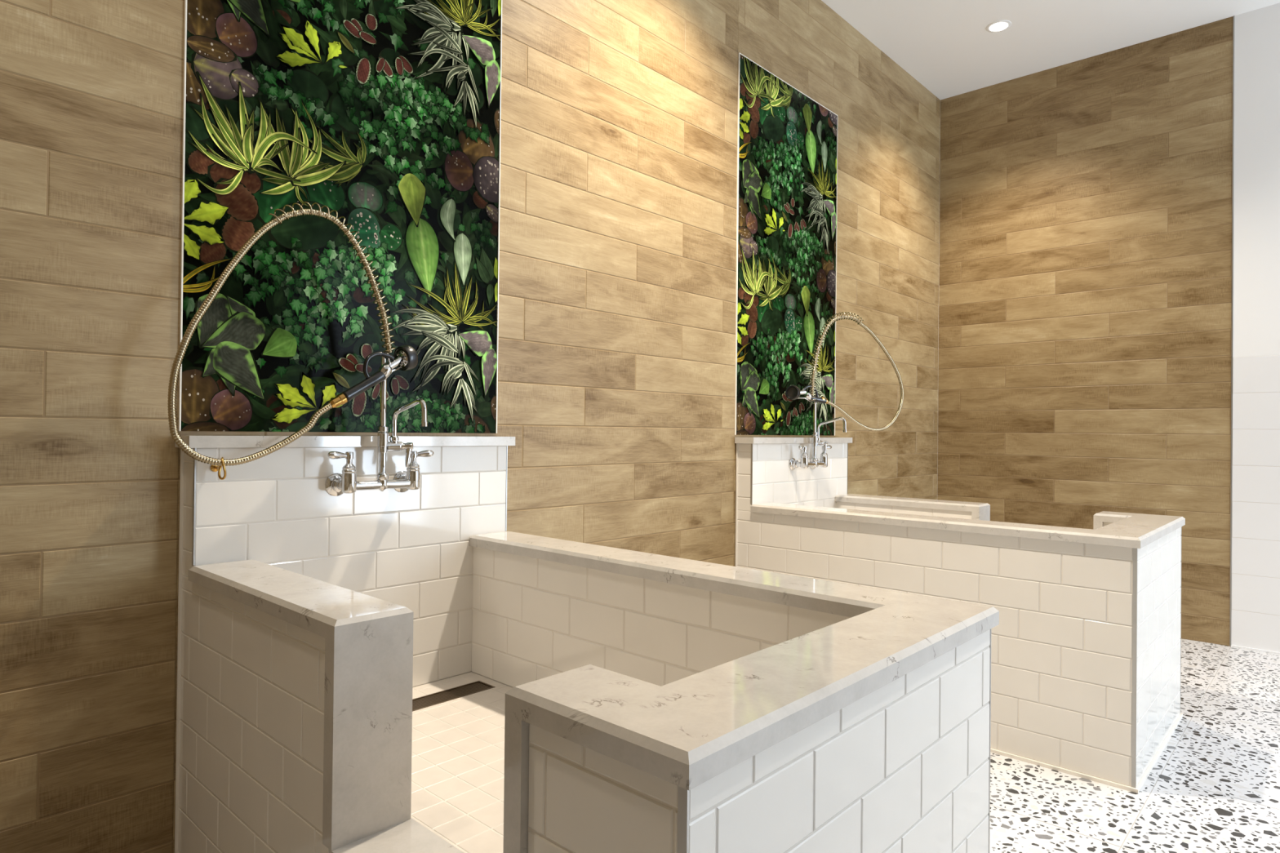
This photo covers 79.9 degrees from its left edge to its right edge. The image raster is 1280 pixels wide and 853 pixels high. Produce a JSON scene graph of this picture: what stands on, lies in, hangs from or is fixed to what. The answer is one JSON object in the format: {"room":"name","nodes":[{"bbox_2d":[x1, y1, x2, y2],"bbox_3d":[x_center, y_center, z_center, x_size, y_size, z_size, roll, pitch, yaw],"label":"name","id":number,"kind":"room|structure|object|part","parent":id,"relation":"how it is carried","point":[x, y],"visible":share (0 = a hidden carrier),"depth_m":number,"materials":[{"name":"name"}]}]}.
{"room":"dog washing room","nodes":[
{"label":"dog washing room","id":0,"kind":"room"},
{"bbox_2d":[0,0,940,852],"bbox_3d":[-0.043,-0.579,3.044,0.001,3.513,6.301,0,-1,43],"label":"wall","id":1,"kind":"structure","parent":0,"point":[91,91],"depth_m":2.66,"materials":[{"name":"brown wood"}]},
{"bbox_2d":[177,0,502,433],"bbox_3d":[-0.795,-0.879,2.221,0.008,1.792,0.951,0,-1,43],"label":"panel","id":2,"kind":"object","parent":1,"relation":"attached to","point":[385,115],"visible":0.98,"depth_m":2.16,"materials":[{"name":"green plant"}]},
{"bbox_2d":[734,52,837,435],"bbox_3d":[0.775,-0.851,3.922,0.008,1.792,0.945,0,-1,43],"label":"panel","id":3,"kind":"object","parent":1,"relation":"attached to","point":[786,290],"visible":0.96,"depth_m":3.87,"materials":[{"name":"green plant"}]},
{"bbox_2d":[821,0,1279,99],"bbox_3d":[2.328,-2.385,0.885,6.700,0.120,6.601,0,-1,43],"label":"ceiling","id":4,"kind":"structure","parent":0,"point":[946,46],"depth_m":4.42,"materials":[{"name":"white paint"}]},
{"bbox_2d":[986,19,1011,32],"bbox_3d":[2.063,-2.301,4.394,0.132,0.006,0.132,0,-1,43],"label":"recessed light","id":5,"kind":"object","parent":4,"relation":"in","point":[998,25],"visible":1,"depth_m":4.39,"materials":[{"name":"white paint"}]},
{"bbox_2d":[937,2,1279,652],"bbox_3d":[4.497,-0.529,3.241,6.407,3.513,0.152,0,-1,43],"label":"wall","id":6,"kind":"structure","parent":0,"point":[1085,270],"depth_m":4.58,"materials":[{"name":"brown wood"}]},
{"bbox_2d":[1230,15,1234,646],"bbox_3d":[3.295,-0.535,4.249,0.006,3.513,0.004,0,-1,43],"label":"trim","id":7,"kind":"structure","parent":6,"relation":"attached to","point":[1233,15],"depth_m":4.25,"materials":[{"name":"white paint"}]},
{"bbox_2d":[1231,644,1279,654],"bbox_3d":[5.024,1.224,2.615,4.762,0.010,0.010,0,-1,43],"label":"baseboard","id":8,"kind":"structure","parent":6,"relation":"attached to","point":[1232,646],"depth_m":4.15,"materials":[{"name":"white tile"}]},
{"bbox_2d":[989,639,1279,852],"bbox_3d":[2.296,1.188,0.868,6.400,0.001,6.318,0,-1,43],"label":"floor","id":9,"kind":"structure","parent":0,"point":[1214,787],"depth_m":2.50,"materials":[{"name":"white stone"}]},
{"bbox_2d":[174,435,999,852],"bbox_3d":[-0.224,0.598,1.663,1.608,1.137,0.957,0,-1,43],"label":"station","id":10,"kind":"object","parent":9,"relation":"on","point":[388,670],"visible":0.99,"depth_m":1.46,"materials":[{"name":"white tile"}]},
{"bbox_2d":[167,201,434,496],"bbox_3d":[-0.794,-0.193,1.938,0.218,0.762,0.672,0,-1,43],"label":"faucet","id":11,"kind":"object","parent":10,"relation":"attached to","point":[405,357],"visible":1,"depth_m":2.02,"materials":[{"name":"silver metal"}]},
{"bbox_3d":[-0.786,0.094,2.011,0.037,0.059,0.080,0,-1,43],"label":"lever handle","id":12,"kind":"part","parent":11,"relation":"part of","materials":[{"name":"silver metal"}]},
{"bbox_3d":[-0.709,-0.166,2.074,0.088,0.077,0.012,1,-1,-44],"label":"squeeze lever","id":13,"kind":"part","parent":11,"relation":"part of","materials":[{"name":"silver metal"}]},
{"bbox_2d":[341,471,420,493],"bbox_3d":[-0.708,0.152,2.096,0.039,0.054,0.229,0,-1,43],"label":"pipe","id":14,"kind":"object","parent":11,"relation":"on","point":[349,485],"depth_m":2.08,"materials":[{"name":"silver metal"}]},
{"bbox_3d":[-0.644,0.081,2.130,0.019,0.066,0.022,1,0,-6],"label":"valve lever","id":15,"kind":"part","parent":11,"relation":"part of","materials":[{"name":"silver metal"}]},
{"bbox_3d":[-0.627,-0.022,2.076,0.160,0.107,0.017,0,-1,41],"label":"swing spout","id":16,"kind":"part","parent":11,"relation":"part of","materials":[{"name":"silver metal"}]},
{"bbox_3d":[-0.628,0.097,2.182,0.037,0.059,0.080,0,-1,43],"label":"lever handle","id":17,"kind":"part","parent":11,"relation":"part of","materials":[{"name":"silver metal"}]},
{"bbox_2d":[187,559,413,641],"bbox_3d":[-0.743,0.349,1.607,0.746,0.034,0.150,0,-1,43],"label":"countertop","id":18,"kind":"structure","parent":10,"relation":"on","point":[332,612],"depth_m":1.48,"materials":[{"name":"grey stone"}]},
{"bbox_3d":[-0.299,0.740,1.192,0.492,0.034,0.152,0,-1,43],"label":"sill","id":19,"kind":"part","parent":10,"relation":"part of","materials":[{"name":"grey stone"}]},
{"bbox_2d":[469,531,999,790],"bbox_3d":[-0.189,0.355,1.635,1.520,0.034,0.943,0,-1,43],"label":"countertop","id":20,"kind":"structure","parent":10,"relation":"on","point":[686,732],"depth_m":1.03,"materials":[{"name":"grey stone"}]},
{"bbox_2d":[734,436,1185,793],"bbox_3d":[1.352,0.626,3.370,1.608,1.137,0.957,0,-1,43],"label":"station","id":21,"kind":"object","parent":9,"relation":"on","point":[1086,643],"visible":0.7,"depth_m":2.77,"materials":[{"name":"white tile"}]},
{"bbox_2d":[785,311,903,470],"bbox_3d":[1.049,-0.179,3.855,0.714,0.798,0.231,1,0,-11],"label":"faucet","id":22,"kind":"object","parent":21,"relation":"attached to","point":[792,392],"visible":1,"depth_m":3.80,"materials":[{"name":"silver metal"}]},
{"bbox_3d":[0.790,0.122,3.719,0.037,0.059,0.080,0,-1,43],"label":"lever handle","id":23,"kind":"part","parent":22,"relation":"part of","materials":[{"name":"silver metal"}]},
{"bbox_3d":[0.836,-0.175,3.766,0.100,0.058,0.012,1,0,-24],"label":"squeeze lever","id":24,"kind":"part","parent":22,"relation":"part of","materials":[{"name":"silver metal"}]},
{"bbox_2d":[800,457,827,468],"bbox_3d":[0.868,0.180,3.804,0.039,0.054,0.229,0,-1,43],"label":"pipe","id":25,"kind":"object","parent":22,"relation":"on","point":[804,464],"depth_m":3.79,"materials":[{"name":"silver metal"}]},
{"bbox_3d":[0.932,0.109,3.837,0.019,0.066,0.022,1,0,-6],"label":"valve lever","id":26,"kind":"part","parent":22,"relation":"part of","materials":[{"name":"silver metal"}]},
{"bbox_3d":[0.948,0.125,3.890,0.037,0.059,0.080,0,-1,43],"label":"lever handle","id":27,"kind":"part","parent":22,"relation":"part of","materials":[{"name":"silver metal"}]},
{"bbox_3d":[0.949,0.006,3.783,0.160,0.107,0.017,0,-1,41],"label":"swing spout","id":28,"kind":"part","parent":22,"relation":"part of","materials":[{"name":"silver metal"}]},
{"bbox_2d":[835,493,990,512],"bbox_3d":[1.371,0.387,3.896,0.746,0.034,0.150,0,-1,43],"label":"countertop","id":29,"kind":"structure","parent":21,"relation":"on","point":[851,498],"depth_m":3.81,"materials":[{"name":"grey stone"}]},
{"bbox_2d":[750,502,1185,548],"bbox_3d":[1.386,0.383,3.342,1.520,0.034,0.943,0,-1,43],"label":"countertop","id":30,"kind":"structure","parent":21,"relation":"on","point":[1128,530],"depth_m":2.90,"materials":[{"name":"grey stone"}]}
]}

